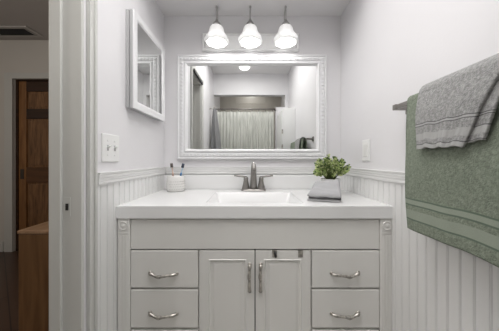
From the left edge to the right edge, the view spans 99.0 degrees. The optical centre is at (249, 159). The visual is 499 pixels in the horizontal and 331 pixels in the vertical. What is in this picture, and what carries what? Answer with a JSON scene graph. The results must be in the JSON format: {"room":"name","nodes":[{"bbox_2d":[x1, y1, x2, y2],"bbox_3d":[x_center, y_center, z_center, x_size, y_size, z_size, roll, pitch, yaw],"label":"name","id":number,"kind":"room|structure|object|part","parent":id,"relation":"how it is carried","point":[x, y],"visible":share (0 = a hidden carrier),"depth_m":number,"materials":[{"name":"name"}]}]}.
{"room":"bathroom","nodes":[
{"label":"bathroom","id":0,"kind":"room"},
{"bbox_2d":[0,250,18,330],"bbox_3d":[-2.194,1.132,0.894,2.970,0.050,3.583,0,0,0],"label":"floor","id":1,"kind":"structure","parent":0,"point":[9,261],"depth_m":1.79,"materials":[{"name":"brown wood"}]},
{"bbox_2d":[17,221,48,330],"bbox_3d":[-0.944,0.730,1.403,0.415,0.755,0.696,0,0,0],"label":"wooden chest","id":2,"kind":"object","parent":1,"relation":"on","point":[33,240],"visible":0.2,"depth_m":1.06,"materials":[{"name":"brown wood"}]},
{"bbox_3d":[-0.944,0.361,1.403,0.415,0.018,0.696,0,0,0],"label":"chest lid","id":3,"kind":"part","parent":2,"relation":"part of","materials":[{"name":"brown wood"}]},
{"bbox_2d":[0,40,48,250],"bbox_3d":[-2.194,-0.166,2.626,2.970,2.545,0.120,0,0,0],"label":"wall","id":4,"kind":"structure","parent":0,"point":[16,56],"depth_m":2.56,"materials":[{"name":"grey paint"}]},
{"bbox_2d":[0,242,3,251],"bbox_3d":[-2.194,1.047,2.558,2.970,0.120,0.015,0,0,0],"label":"baseboard","id":5,"kind":"structure","parent":4,"relation":"attached to","point":[1,243],"depth_m":2.55,"materials":[{"name":"grey"}]},
{"bbox_2d":[4,72,48,251],"bbox_3d":[-2.430,0.033,2.555,1.008,2.149,0.020,0,0,0],"label":"trim","id":6,"kind":"structure","parent":4,"relation":"attached to","point":[9,77],"depth_m":2.54,"materials":[{"name":"grey wood"}]},
{"bbox_2d":[16,80,48,250],"bbox_3d":[-2.454,0.070,2.626,0.790,2.075,0.080,0,0,0],"label":"door","id":7,"kind":"structure","parent":4,"relation":"in","point":[32,96],"depth_m":2.60,"materials":[{"name":"brown wood"}]},
{"bbox_3d":[-2.768,0.177,2.593,0.042,0.120,0.006,0,0,0],"label":"latch plate","id":8,"kind":"part","parent":7,"relation":"part of","materials":[{"name":"grey metal"}]},
{"bbox_3d":[-2.454,0.187,2.616,0.536,0.190,0.038,0,0,0],"label":"rail","id":9,"kind":"part","parent":7,"relation":"part of","materials":[{"name":"brown wood"}]},
{"bbox_3d":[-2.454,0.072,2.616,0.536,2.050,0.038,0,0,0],"label":"rail","id":10,"kind":"part","parent":7,"relation":"part of","materials":[{"name":"brown wood"}]},
{"bbox_3d":[-2.454,0.585,2.615,0.536,0.605,0.020,0,0,0],"label":"panel","id":11,"kind":"part","parent":7,"relation":"part of","materials":[{"name":"brown wood"}]},
{"bbox_3d":[-2.454,-0.203,2.615,0.536,0.590,0.020,0,0,0],"label":"panel","id":12,"kind":"part","parent":7,"relation":"part of","materials":[{"name":"brown wood"}]},
{"bbox_3d":[-2.454,-0.726,2.615,0.536,0.215,0.020,0,0,0],"label":"panel","id":13,"kind":"part","parent":7,"relation":"part of","materials":[{"name":"brown wood"}]},
{"bbox_2d":[0,0,48,39],"bbox_3d":[-2.244,-1.466,0.844,3.070,0.055,3.683,0,0,0],"label":"ceiling","id":14,"kind":"structure","parent":0,"point":[33,14],"depth_m":2.13,"materials":[{"name":"grey paint"}]},
{"bbox_2d":[0,26,43,36],"bbox_3d":[-2.659,-1.433,2.388,0.524,0.014,0.200,0,0,0],"label":"ceiling vent","id":15,"kind":"object","parent":14,"relation":"in","point":[5,31],"visible":1,"depth_m":2.40,"materials":[{"name":"white metal"}]},
{"bbox_2d":[84,0,163,330],"bbox_3d":[-0.655,-0.158,0.128,0.107,2.530,2.950,0,0,0],"label":"wall","id":16,"kind":"structure","parent":0,"point":[141,137],"depth_m":0.98,"materials":[{"name":"paint"}]},
{"bbox_2d":[49,0,83,330],"bbox_3d":[-0.655,0.092,0.568,0.111,2.034,0.414,0,0,0],"label":"trim","id":17,"kind":"structure","parent":16,"relation":"attached to","point":[66,17],"depth_m":0.76,"materials":[{"name":"grey wood"}]},
{"bbox_3d":[-0.650,0.169,0.760,0.023,0.067,0.002,0,0,0],"label":"strike plate","id":18,"kind":"part","parent":17,"relation":"part of","materials":[{"name":"grey metal"}]},
{"bbox_2d":[86,0,97,330],"bbox_3d":[-0.595,0.047,0.550,0.020,2.120,0.556,0,0,0],"label":"trim","id":19,"kind":"structure","parent":16,"relation":"attached to","point":[91,5],"depth_m":0.79,"materials":[{"name":"grey wood"}]},
{"bbox_2d":[101,133,118,161],"bbox_3d":[-0.590,-0.049,0.918,0.021,0.118,0.112,0,0,0],"label":"switch plate","id":20,"kind":"object","parent":16,"relation":"attached to","point":[109,143],"visible":1,"depth_m":0.91,"materials":[{"name":"white plastic"}]},
{"bbox_2d":[98,174,164,330],"bbox_3d":[-0.595,0.544,1.166,0.004,0.885,0.673,0,0,0],"label":"wainscoting","id":21,"kind":"structure","parent":16,"relation":"attached to","point":[110,196],"depth_m":0.91,"materials":[{"name":"white wood"}]},
{"bbox_2d":[98,167,165,185],"bbox_3d":[-0.591,0.078,1.165,0.022,0.052,0.674,0,0,0],"label":"trim","id":22,"kind":"structure","parent":16,"relation":"attached to","point":[104,178],"depth_m":1.02,"materials":[{"name":"white wood"}]},
{"bbox_2d":[126,9,164,121],"bbox_3d":[-0.580,-0.490,1.220,0.043,0.480,0.378,0,0,0],"label":"mirror","id":23,"kind":"object","parent":16,"relation":"attached to","point":[145,55],"visible":1,"depth_m":1.13,"materials":[{"name":"grey paint"}]},
{"bbox_2d":[138,24,161,113],"bbox_3d":[-0.564,-0.490,1.220,0.002,0.406,0.304,0,0,0],"label":"mirror glass","id":24,"kind":"object","parent":23,"relation":"attached to","point":[149,50],"depth_m":1.20,"materials":[{"name":"silver metal"}]},
{"bbox_2d":[164,16,340,174],"bbox_3d":[0.021,-0.158,1.552,1.245,2.530,0.100,0,0,0],"label":"wall","id":25,"kind":"structure","parent":0,"point":[318,35],"depth_m":1.50,"materials":[{"name":"paint"}]},
{"bbox_2d":[166,167,314,173],"bbox_3d":[0.021,0.078,1.492,1.205,0.052,0.022,0,0,0],"label":"trim","id":26,"kind":"structure","parent":25,"relation":"attached to","point":[177,170],"depth_m":1.49,"materials":[{"name":"white wood"}]},
{"bbox_2d":[202,6,298,51],"bbox_3d":[0.007,-0.882,1.406,0.674,0.249,0.191,0,0,0],"label":"vanity light","id":27,"kind":"object","parent":25,"relation":"attached to","point":[286,39],"visible":1,"depth_m":1.45,"materials":[{"name":"white glass"}]},
{"bbox_3d":[-0.214,-0.814,1.389,0.151,0.107,0.151,0,0,-34],"label":"lamp shade","id":28,"kind":"part","parent":27,"relation":"part of","materials":[{"name":"white glass"}]},
{"bbox_3d":[0.005,-0.814,1.389,0.151,0.107,0.151,0,0,-34],"label":"lamp shade","id":29,"kind":"part","parent":27,"relation":"part of","materials":[{"name":"white glass"}]},
{"bbox_3d":[0.007,-0.819,1.488,0.674,0.122,0.026,0,0,0],"label":"plate","id":30,"kind":"part","parent":27,"relation":"part of","materials":[{"name":"white metal"}]},
{"bbox_3d":[0.236,-0.814,1.389,0.151,0.107,0.151,0,0,-34],"label":"lamp shade","id":31,"kind":"part","parent":27,"relation":"part of","materials":[{"name":"white glass"}]},
{"bbox_2d":[177,55,326,158],"bbox_3d":[0.018,-0.365,1.485,1.042,0.726,0.032,0,0,0],"label":"wall mirror","id":32,"kind":"object","parent":25,"relation":"attached to","point":[229,106],"visible":1,"depth_m":1.50,"materials":[{"name":"white paint"}]},
{"bbox_2d":[188,66,315,148],"bbox_3d":[0.018,-0.365,1.497,0.906,0.590,0.005,0,0,0],"label":"mirror glass","id":33,"kind":"object","parent":32,"relation":"attached to","point":[230,107],"depth_m":1.49,"materials":[{"name":"silver metal"}]},
{"bbox_2d":[164,175,340,188],"bbox_3d":[0.023,0.157,1.491,1.237,0.100,0.021,0,0,0],"label":"backsplash","id":34,"kind":"structure","parent":25,"relation":"attached to","point":[191,181],"depth_m":1.48,"materials":[{"name":"stone"}]},
{"bbox_2d":[155,0,350,15],"bbox_3d":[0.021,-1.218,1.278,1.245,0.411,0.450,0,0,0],"label":"ceiling","id":35,"kind":"structure","parent":0,"point":[168,7],"depth_m":1.42,"materials":[{"name":"white paint"}]},
{"bbox_2d":[341,0,498,171],"bbox_3d":[0.694,-0.158,0.128,0.100,2.530,2.950,0,0,0],"label":"wall","id":36,"kind":"structure","parent":0,"point":[390,49],"depth_m":0.94,"materials":[{"name":"paint"}]},
{"bbox_2d":[362,139,369,160],"bbox_3d":[0.638,-0.050,1.169,0.009,0.116,0.072,0,0,0],"label":"switch plate","id":37,"kind":"object","parent":36,"relation":"attached to","point":[365,143],"visible":1,"depth_m":1.16,"materials":[{"name":"white plastic"}]},
{"bbox_2d":[344,168,404,184],"bbox_3d":[0.632,0.078,0.757,0.022,0.052,1.490,0,0,0],"label":"trim","id":38,"kind":"structure","parent":36,"relation":"attached to","point":[396,177],"depth_m":1.02,"materials":[{"name":"white wood"}]},
{"bbox_2d":[392,101,406,113],"bbox_3d":[0.607,-0.207,0.451,0.070,0.048,0.836,0,0,0],"label":"towel bar","id":39,"kind":"object","parent":36,"relation":"attached to","point":[401,106],"visible":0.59,"depth_m":0.83,"materials":[{"name":"silver metal"}]},
{"bbox_2d":[405,93,498,267],"bbox_3d":[0.571,0.005,0.425,0.062,0.466,0.668,0,0,0],"label":"bath towel","id":40,"kind":"object","parent":39,"relation":"hanging from","point":[452,193],"visible":0.66,"depth_m":0.56,"materials":[{"name":"green fabric"}]},
{"bbox_2d":[415,53,498,148],"bbox_3d":[0.571,-0.138,0.562,0.096,0.215,0.249,0,0,0],"label":"hand towel","id":41,"kind":"object","parent":40,"relation":"hanging from","point":[458,108],"visible":0.98,"depth_m":0.54,"materials":[{"name":"grey fabric"}]},
{"bbox_2d":[341,175,498,330],"bbox_3d":[0.637,0.544,0.758,0.004,0.885,1.489,0,0,0],"label":"wainscoting","id":42,"kind":"structure","parent":36,"relation":"attached to","point":[437,286],"depth_m":0.74,"materials":[{"name":"white wood"}]},
{"bbox_3d":[0.018,1.132,0.027,1.452,0.050,2.950,0,0,0],"label":"floor","id":43,"kind":"structure","parent":0,"visible":0},
{"bbox_2d":[118,219,391,330],"bbox_3d":[0.025,0.686,1.210,1.232,0.842,0.561,0,0,0],"label":"vanity cabinet","id":44,"kind":"object","parent":43,"relation":"on","point":[174,274],"visible":0.97,"depth_m":0.96,"materials":[{"name":"grey wood"}]},
{"bbox_3d":[-0.563,0.686,0.980,0.056,0.842,0.056,0,0,0],"label":"corner post","id":45,"kind":"part","parent":44,"relation":"part of","materials":[{"name":"white paint"}]},
{"bbox_3d":[-0.386,0.692,0.943,0.137,0.027,0.027,0,0,0],"label":"handle","id":46,"kind":"part","parent":44,"relation":"part of","materials":[{"name":"silver metal"}]},
{"bbox_3d":[-0.386,0.512,0.943,0.137,0.027,0.027,0,0,0],"label":"handle","id":47,"kind":"part","parent":44,"relation":"part of","materials":[{"name":"silver metal"}]},
{"bbox_3d":[-0.382,0.849,0.966,0.301,0.164,0.020,0,0,0],"label":"drawer","id":48,"kind":"part","parent":44,"relation":"part of","materials":[{"name":"white paint"}]},
{"bbox_3d":[-0.382,0.670,0.966,0.301,0.170,0.020,0,0,0],"label":"drawer","id":49,"kind":"part","parent":44,"relation":"part of","materials":[{"name":"white paint"}]},
{"bbox_3d":[-0.382,0.492,0.966,0.301,0.165,0.020,0,0,0],"label":"drawer","id":50,"kind":"part","parent":44,"relation":"part of","materials":[{"name":"white paint"}]},
{"bbox_3d":[-0.099,0.670,0.963,0.244,0.521,0.021,0,0,0],"label":"cabinet door","id":51,"kind":"part","parent":44,"relation":"part of","materials":[{"name":"white paint"}]},
{"bbox_3d":[0.000,0.530,0.943,0.020,0.137,0.027,0,0,0],"label":"handle","id":52,"kind":"part","parent":44,"relation":"part of","materials":[{"name":"silver metal"}]},
{"bbox_2d":[116,189,392,218],"bbox_3d":[0.023,0.261,1.223,1.237,0.108,0.555,0,0,0],"label":"countertop","id":53,"kind":"structure","parent":44,"relation":"on","point":[188,203],"depth_m":0.96,"materials":[{"name":"stone"}]},
{"bbox_2d":[166,175,184,191],"bbox_3d":[-0.482,0.156,1.397,0.118,0.100,0.118,0,0,0],"label":"toothbrush holder","id":54,"kind":"object","parent":53,"relation":"on","point":[176,183],"visible":1,"depth_m":1.35,"materials":[{"name":"white ceramic"}]},
{"bbox_2d":[234,162,272,190],"bbox_3d":[0.027,0.111,1.372,0.259,0.193,0.146,0,0,0],"label":"faucet","id":55,"kind":"object","parent":53,"relation":"on","point":[253,180],"visible":1,"depth_m":1.40,"materials":[{"name":"silver metal"}]},
{"bbox_3d":[-0.024,0.154,1.417,0.056,0.082,0.056,0,0,0],"label":"handle","id":56,"kind":"part","parent":55,"relation":"part of","materials":[{"name":"silver metal"}]},
{"bbox_3d":[0.027,0.108,1.371,0.050,0.175,0.143,0,0,0],"label":"spout","id":57,"kind":"part","parent":55,"relation":"part of","materials":[{"name":"silver metal"}]},
{"bbox_3d":[0.027,0.200,1.417,0.166,0.014,0.056,0,0,0],"label":"plate","id":58,"kind":"part","parent":55,"relation":"part of","materials":[{"name":"silver metal"}]},
{"bbox_3d":[0.078,0.154,1.417,0.056,0.082,0.056,0,0,0],"label":"handle","id":59,"kind":"part","parent":55,"relation":"part of","materials":[{"name":"silver metal"}]},
{"bbox_2d":[206,192,302,202],"bbox_3d":[0.025,0.262,1.181,0.471,0.107,0.343,0,0,0],"label":"basin","id":60,"kind":"object","parent":53,"relation":"in","point":[216,197],"depth_m":1.34,"materials":[{"name":"ceramic"}]},
{"bbox_2d":[307,179,341,201],"bbox_3d":[0.378,0.152,1.087,0.159,0.101,0.136,0,0,18],"label":"folded towel","id":61,"kind":"object","parent":53,"relation":"on","point":[330,191],"visible":1,"depth_m":1.05,"materials":[{"name":"grey fabric"}]},
{"bbox_2d":[313,154,350,180],"bbox_3d":[0.484,0.086,1.252,0.208,0.241,0.202,0,0,27],"label":"potted plant","id":62,"kind":"object","parent":53,"relation":"on","point":[325,167],"visible":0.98,"depth_m":1.22,"materials":[{"name":"green plant"}]},
{"bbox_3d":[0.476,0.159,1.252,0.114,0.094,0.114,0,0,0],"label":"pot","id":63,"kind":"part","parent":62,"relation":"part of","materials":[{"name":"white ceramic"}]},
{"bbox_3d":[0.025,0.692,0.972,1.112,0.570,0.016,0,0,0],"label":"frame","id":64,"kind":"part","parent":44,"relation":"part of","materials":[{"name":"white paint"}]},
{"bbox_3d":[0.025,0.337,0.969,1.118,0.135,0.022,0,0,0],"label":"apron panel","id":65,"kind":"part","parent":44,"relation":"part of","materials":[{"name":"white paint"}]},
{"bbox_3d":[0.049,0.530,0.943,0.020,0.137,0.027,0,0,0],"label":"handle","id":66,"kind":"part","parent":44,"relation":"part of","materials":[{"name":"silver metal"}]},
{"bbox_2d":[272,250,276,257],"bbox_3d":[0.113,0.424,0.952,0.021,0.031,0.020,0,0,0],"label":"clip","id":67,"kind":"object","parent":44,"relation":"on","point":[274,252],"visible":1,"depth_m":0.95,"materials":[{"name":"silver metal"}]},
{"bbox_3d":[0.149,0.670,0.963,0.244,0.521,0.021,0,0,0],"label":"cabinet door","id":68,"kind":"part","parent":44,"relation":"part of","materials":[{"name":"white paint"}]},
{"bbox_2d":[298,250,302,256],"bbox_3d":[0.229,0.422,0.957,0.021,0.029,0.012,0,0,0],"label":"clip","id":69,"kind":"object","parent":44,"relation":"on","point":[300,252],"visible":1,"depth_m":0.95,"materials":[{"name":"silver metal"}]},
{"bbox_3d":[0.432,0.849,0.966,0.301,0.164,0.020,0,0,0],"label":"drawer","id":70,"kind":"part","parent":44,"relation":"part of","materials":[{"name":"white paint"}]},
{"bbox_3d":[0.432,0.670,0.966,0.301,0.170,0.020,0,0,0],"label":"drawer","id":71,"kind":"part","parent":44,"relation":"part of","materials":[{"name":"white paint"}]},
{"bbox_3d":[0.428,0.692,0.943,0.137,0.027,0.027,0,0,0],"label":"handle","id":72,"kind":"part","parent":44,"relation":"part of","materials":[{"name":"silver metal"}]},
{"bbox_3d":[0.432,0.492,0.966,0.301,0.165,0.020,0,0,0],"label":"drawer","id":73,"kind":"part","parent":44,"relation":"part of","materials":[{"name":"white paint"}]},
{"bbox_3d":[0.428,0.512,0.943,0.137,0.027,0.027,0,0,0],"label":"handle","id":74,"kind":"part","parent":44,"relation":"part of","materials":[{"name":"silver metal"}]},
{"bbox_3d":[0.613,0.686,0.980,0.056,0.842,0.056,0,0,0],"label":"corner post","id":75,"kind":"part","parent":44,"relation":"part of","materials":[{"name":"white paint"}]}
]}

